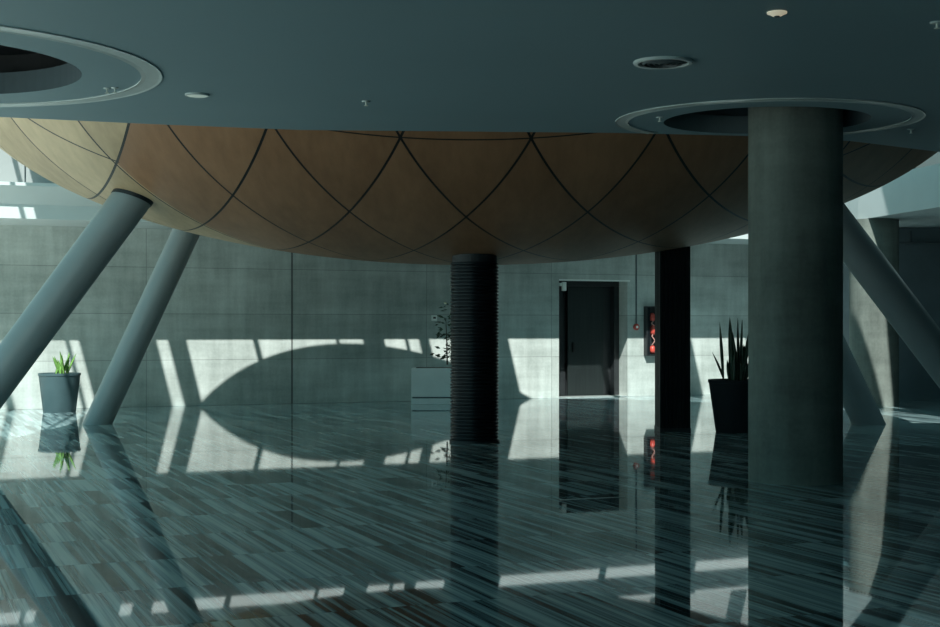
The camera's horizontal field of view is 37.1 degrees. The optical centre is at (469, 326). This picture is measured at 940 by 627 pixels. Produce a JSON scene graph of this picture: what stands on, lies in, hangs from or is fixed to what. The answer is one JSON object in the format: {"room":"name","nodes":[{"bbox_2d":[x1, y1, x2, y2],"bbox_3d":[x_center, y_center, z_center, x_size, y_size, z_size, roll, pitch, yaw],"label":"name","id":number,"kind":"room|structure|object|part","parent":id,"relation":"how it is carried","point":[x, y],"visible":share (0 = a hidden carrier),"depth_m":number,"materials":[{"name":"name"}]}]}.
{"room":"lobby","nodes":[
{"label":"lobby","id":0,"kind":"room"},
{"bbox_2d":[0,45,66,72],"bbox_3d":[-4.534,-2.405,11.298,3.406,0.230,3.406,0,0,0],"label":"ceiling","id":1,"kind":"structure","parent":0,"point":[12,59],"depth_m":12.93,"materials":[{"name":"black paint"}]},
{"bbox_2d":[0,225,747,409],"bbox_3d":[-3.254,-1.900,29.845,24.052,7.000,0.850,0,0,-22],"label":"wall","id":2,"kind":"structure","parent":0,"point":[241,324],"depth_m":29.35,"materials":[{"name":"concrete"}]},
{"bbox_2d":[431,315,436,320],"bbox_3d":[-0.775,-0.196,30.390,0.130,0.120,0.036,0,0,-22],"label":"thermostat","id":3,"kind":"object","parent":2,"relation":"attached to","point":[433,317],"visible":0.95,"depth_m":30.37,"materials":[{"name":"white plastic"}]},
{"bbox_2d":[559,279,629,397],"bbox_3d":[2.684,0.260,32.291,1.812,2.680,0.862,0,0,-22],"label":"door","id":4,"kind":"structure","parent":2,"relation":"in","point":[588,309],"depth_m":32.41,"materials":[{"name":"metal"}]},
{"bbox_2d":[559,282,565,290],"bbox_3d":[2.098,-0.919,31.704,0.170,0.200,0.060,0,0,-22],"label":"sensor","id":5,"kind":"object","parent":4,"relation":"attached to","point":[563,284],"visible":1,"depth_m":31.68,"materials":[{"name":"white plastic"}]},
{"bbox_3d":[2.503,0.260,32.650,1.752,2.680,0.060,0,0,-22],"label":"panel","id":6,"kind":"part","parent":4,"relation":"part of","materials":[{"name":"black metal"}]},
{"bbox_3d":[2.840,-1.062,31.912,1.812,0.035,0.042,0,0,-22],"label":"head trim","id":7,"kind":"part","parent":4,"relation":"part of","materials":[{"name":"grey metal"}]},
{"bbox_2d":[633,255,638,329],"bbox_3d":[3.843,-0.943,32.282,0.150,2.035,0.062,0,0,-22],"label":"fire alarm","id":8,"kind":"object","parent":2,"relation":"attached to","point":[635,326],"visible":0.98,"depth_m":32.29,"materials":[{"name":"red plastic"}]},
{"bbox_2d":[644,306,654,355],"bbox_3d":[4.361,0.093,32.449,0.680,1.140,0.200,0,0,-22],"label":"cabinet","id":9,"kind":"object","parent":2,"relation":"attached to","point":[649,311],"visible":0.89,"depth_m":32.31,"materials":[{"name":"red metal"}]},
{"bbox_2d":[0,181,747,244],"bbox_3d":[-3.128,-2.285,28.306,23.109,0.630,2.088,0,0,-22],"label":"ceiling","id":10,"kind":"structure","parent":0,"point":[21,203],"depth_m":25.59,"materials":[{"name":"paint"}]},
{"bbox_2d":[24,166,25,181],"bbox_3d":[-8.029,-2.975,25.271,0.024,0.749,0.040,0,0,-22],"label":"post","id":11,"kind":"object","parent":10,"relation":"on","point":[24,166],"visible":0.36,"depth_m":25.26,"materials":[{"name":"metal"}]},
{"bbox_2d":[0,148,914,182],"bbox_3d":[-0.004,-4.000,29.835,30.052,2.800,0.156,0,0,-22],"label":"wall","id":12,"kind":"structure","parent":0,"point":[11,170],"depth_m":26.23,"materials":[{"name":"white paint"}]},
{"bbox_2d":[0,395,939,626],"bbox_3d":[2.800,1.750,15.000,24.400,0.300,58.000,0,0,0],"label":"floor","id":13,"kind":"structure","parent":0,"point":[351,514],"depth_m":11.40,"materials":[{"name":"tile"}]},
{"bbox_2d":[38,353,80,412],"bbox_3d":[-7.726,1.024,26.350,0.780,1.153,0.780,0,0,0],"label":"potted plant","id":14,"kind":"object","parent":13,"relation":"on","point":[59,389],"visible":1,"depth_m":26.08,"materials":[{"name":"green plant"}]},
{"bbox_3d":[-7.726,1.232,26.350,0.780,0.735,0.780,0,0,0],"label":"pot","id":15,"kind":"part","parent":14,"relation":"part of","materials":[{"name":"grey ceramic"}]},
{"bbox_2d":[0,188,152,408],"bbox_3d":[-5.649,-0.099,18.300,3.025,3.398,0.515,0,0,0],"label":"column","id":16,"kind":"structure","parent":13,"relation":"on","point":[123,209],"depth_m":18.09,"materials":[{"name":"paint"}]},
{"bbox_2d":[82,228,199,424],"bbox_3d":[-5.387,-0.114,23.100,2.016,3.427,0.458,0,0,0],"label":"column","id":17,"kind":"structure","parent":13,"relation":"on","point":[179,246],"depth_m":22.91,"materials":[{"name":"paint"}]},
{"bbox_2d":[411,302,451,403],"bbox_3d":[-0.594,0.541,29.351,1.243,2.118,0.702,0,0,0],"label":"planter","id":18,"kind":"object","parent":13,"relation":"on","point":[429,385],"visible":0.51,"depth_m":29.00,"materials":[{"name":"concrete"}]},
{"bbox_3d":[-0.490,0.315,29.327,0.063,0.951,0.034,0,0,32],"label":"stem","id":19,"kind":"part","parent":18,"relation":"part of","materials":[{"name":"green plant"}]},
{"bbox_2d":[449,254,499,443],"bbox_3d":[0.063,0.297,19.500,0.699,2.606,0.699,0,0,42],"label":"column","id":20,"kind":"structure","parent":13,"relation":"on","point":[474,282],"depth_m":19.21,"materials":[{"name":"black metal"}]},
{"bbox_2d":[654,246,690,431],"bbox_3d":[3.127,0.167,21.630,0.472,2.866,0.656,0,0,0],"label":"column","id":21,"kind":"structure","parent":13,"relation":"on","point":[672,267],"depth_m":21.31,"materials":[{"name":"black metal"}]},
{"bbox_2d":[708,319,747,432],"bbox_3d":[4.064,0.722,21.350,0.860,1.756,0.860,0,0,0],"label":"potted plant","id":22,"kind":"object","parent":13,"relation":"on","point":[729,396],"visible":0.77,"depth_m":21.14,"materials":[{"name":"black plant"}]},
{"bbox_3d":[4.064,1.200,21.350,0.860,0.800,0.860,0,0,0],"label":"pot","id":23,"kind":"part","parent":22,"relation":"part of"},
{"bbox_2d":[748,106,842,485],"bbox_3d":[3.392,-0.430,14.600,0.964,4.060,0.964,0,0,0],"label":"concrete column","id":24,"kind":"structure","parent":13,"relation":"on","point":[795,154],"depth_m":14.18,"materials":[{"name":"grey concrete"}]},
{"bbox_2d":[843,335,885,424],"bbox_3d":[5.772,-0.174,23.100,2.171,3.548,0.515,0,0,0],"label":"column","id":25,"kind":"structure","parent":13,"relation":"on","point":[859,404],"depth_m":22.88,"materials":[{"name":"paint"}]},
{"bbox_2d":[849,218,898,406],"bbox_3d":[8.224,-0.287,28.500,0.974,3.775,0.974,0,0,0],"label":"concrete column","id":26,"kind":"structure","parent":13,"relation":"on","point":[873,341],"depth_m":28.07,"materials":[{"name":"grey concrete"}]},
{"bbox_2d":[843,202,939,387],"bbox_3d":[5.801,-0.107,18.300,3.083,3.414,0.479,0,0,0],"label":"column","id":27,"kind":"structure","parent":13,"relation":"on","point":[862,256],"depth_m":18.10,"materials":[{"name":"paint"}]},
{"bbox_2d":[0,0,939,151],"bbox_3d":[3.300,-2.195,8.250,21.000,0.190,24.500,0,0,0],"label":"ceiling","id":28,"kind":"structure","parent":0,"point":[420,65],"depth_m":11.16,"materials":[{"name":"paint"}]},
{"bbox_2d":[0,25,161,106],"bbox_3d":[-4.543,-2.094,11.292,4.025,0.011,4.025,0,0,0],"label":"trim","id":29,"kind":"structure","parent":28,"relation":"attached to","point":[151,76],"depth_m":11.26,"materials":[{"name":"white metal"}]},
{"bbox_2d":[185,92,208,97],"bbox_3d":[-2.464,-2.091,12.634,0.216,0.017,0.216,0,0,0],"label":"recessed light","id":30,"kind":"object","parent":28,"relation":"in","point":[192,94],"visible":1,"depth_m":12.60,"materials":[{"name":"white plastic"}]},
{"bbox_2d":[187,95,206,97],"bbox_3d":[-2.464,-2.086,12.634,0.190,0.004,0.190,0,0,0],"label":"diffuser","id":31,"kind":"object","parent":30,"relation":"attached to","point":[192,96],"depth_m":12.67,"materials":[{"name":"white plastic"}]},
{"bbox_2d":[0,117,936,264],"bbox_3d":[0.020,-1.942,20.760,14.440,2.017,13.107,0,0,0],"label":"dome","id":32,"kind":"object","parent":28,"relation":"hanging from","point":[407,197],"visible":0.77,"depth_m":16.91,"materials":[{"name":"brown wood"}]},
{"bbox_2d":[633,56,692,69],"bbox_3d":[1.526,-2.087,11.073,0.470,0.025,0.470,0,0,0],"label":"ceiling vent","id":33,"kind":"object","parent":28,"relation":"in","point":[655,62],"visible":1,"depth_m":11.01,"materials":[{"name":"grey metal"}]},
{"bbox_2d":[615,98,925,134],"bbox_3d":[3.020,-2.094,14.158,3.080,0.011,2.677,0,0,0],"label":"trim","id":34,"kind":"structure","parent":28,"relation":"attached to","point":[917,114],"depth_m":13.36,"materials":[{"name":"white metal"}]},
{"bbox_2d":[767,10,786,17],"bbox_3d":[2.047,-2.082,9.333,0.132,0.035,0.132,0,0,0],"label":"recessed light","id":35,"kind":"object","parent":28,"relation":"in","point":[774,13],"visible":1,"depth_m":9.30,"materials":[{"name":"white"}]},
{"bbox_2d":[930,21,939,28],"bbox_3d":[3.215,-2.076,9.639,0.096,0.045,0.096,0,0,0],"label":"sprinkler","id":36,"kind":"object","parent":28,"relation":"attached to","point":[936,23],"visible":1,"depth_m":9.63,"materials":[{"name":"silver metal"}]},
{"bbox_3d":[3.215,-2.094,9.639,0.096,0.011,0.096,0,0,0],"label":"plate","id":37,"kind":"part","parent":36,"relation":"part of","materials":[{"name":"silver metal"}]},
{"bbox_2d":[693,107,747,115],"bbox_3d":[3.020,-2.405,14.270,2.140,0.230,1.940,0,0,0],"label":"ceiling","id":38,"kind":"structure","parent":0,"point":[732,111],"depth_m":15.22,"materials":[{"name":"paint"}]},
{"bbox_2d":[843,227,939,399],"bbox_3d":[10.318,-0.287,31.377,6.733,3.775,2.872,0,0,32],"label":"wall","id":39,"kind":"structure","parent":0,"point":[919,264],"depth_m":30.60,"materials":[{"name":"paint"}]},
{"bbox_2d":[899,231,939,243],"bbox_3d":[11.250,-1.960,30.540,4.500,0.280,0.080,0,0,0],"label":"trim","id":40,"kind":"structure","parent":39,"relation":"attached to","point":[910,242],"depth_m":30.51,"materials":[{"name":"metal"}]},
{"bbox_2d":[844,163,939,226],"bbox_3d":[10.650,-2.575,26.175,6.300,0.790,11.150,0,0,0],"label":"ceiling","id":41,"kind":"structure","parent":0,"point":[913,198],"depth_m":26.91,"materials":[{"name":"paint"}]},
{"bbox_2d":[915,152,939,168],"bbox_3d":[10.975,-4.188,27.000,0.150,2.425,20.000,0,0,0],"label":"wall","id":42,"kind":"structure","parent":0,"point":[935,159],"depth_m":32.99,"materials":[{"name":"white paint"}]}
]}

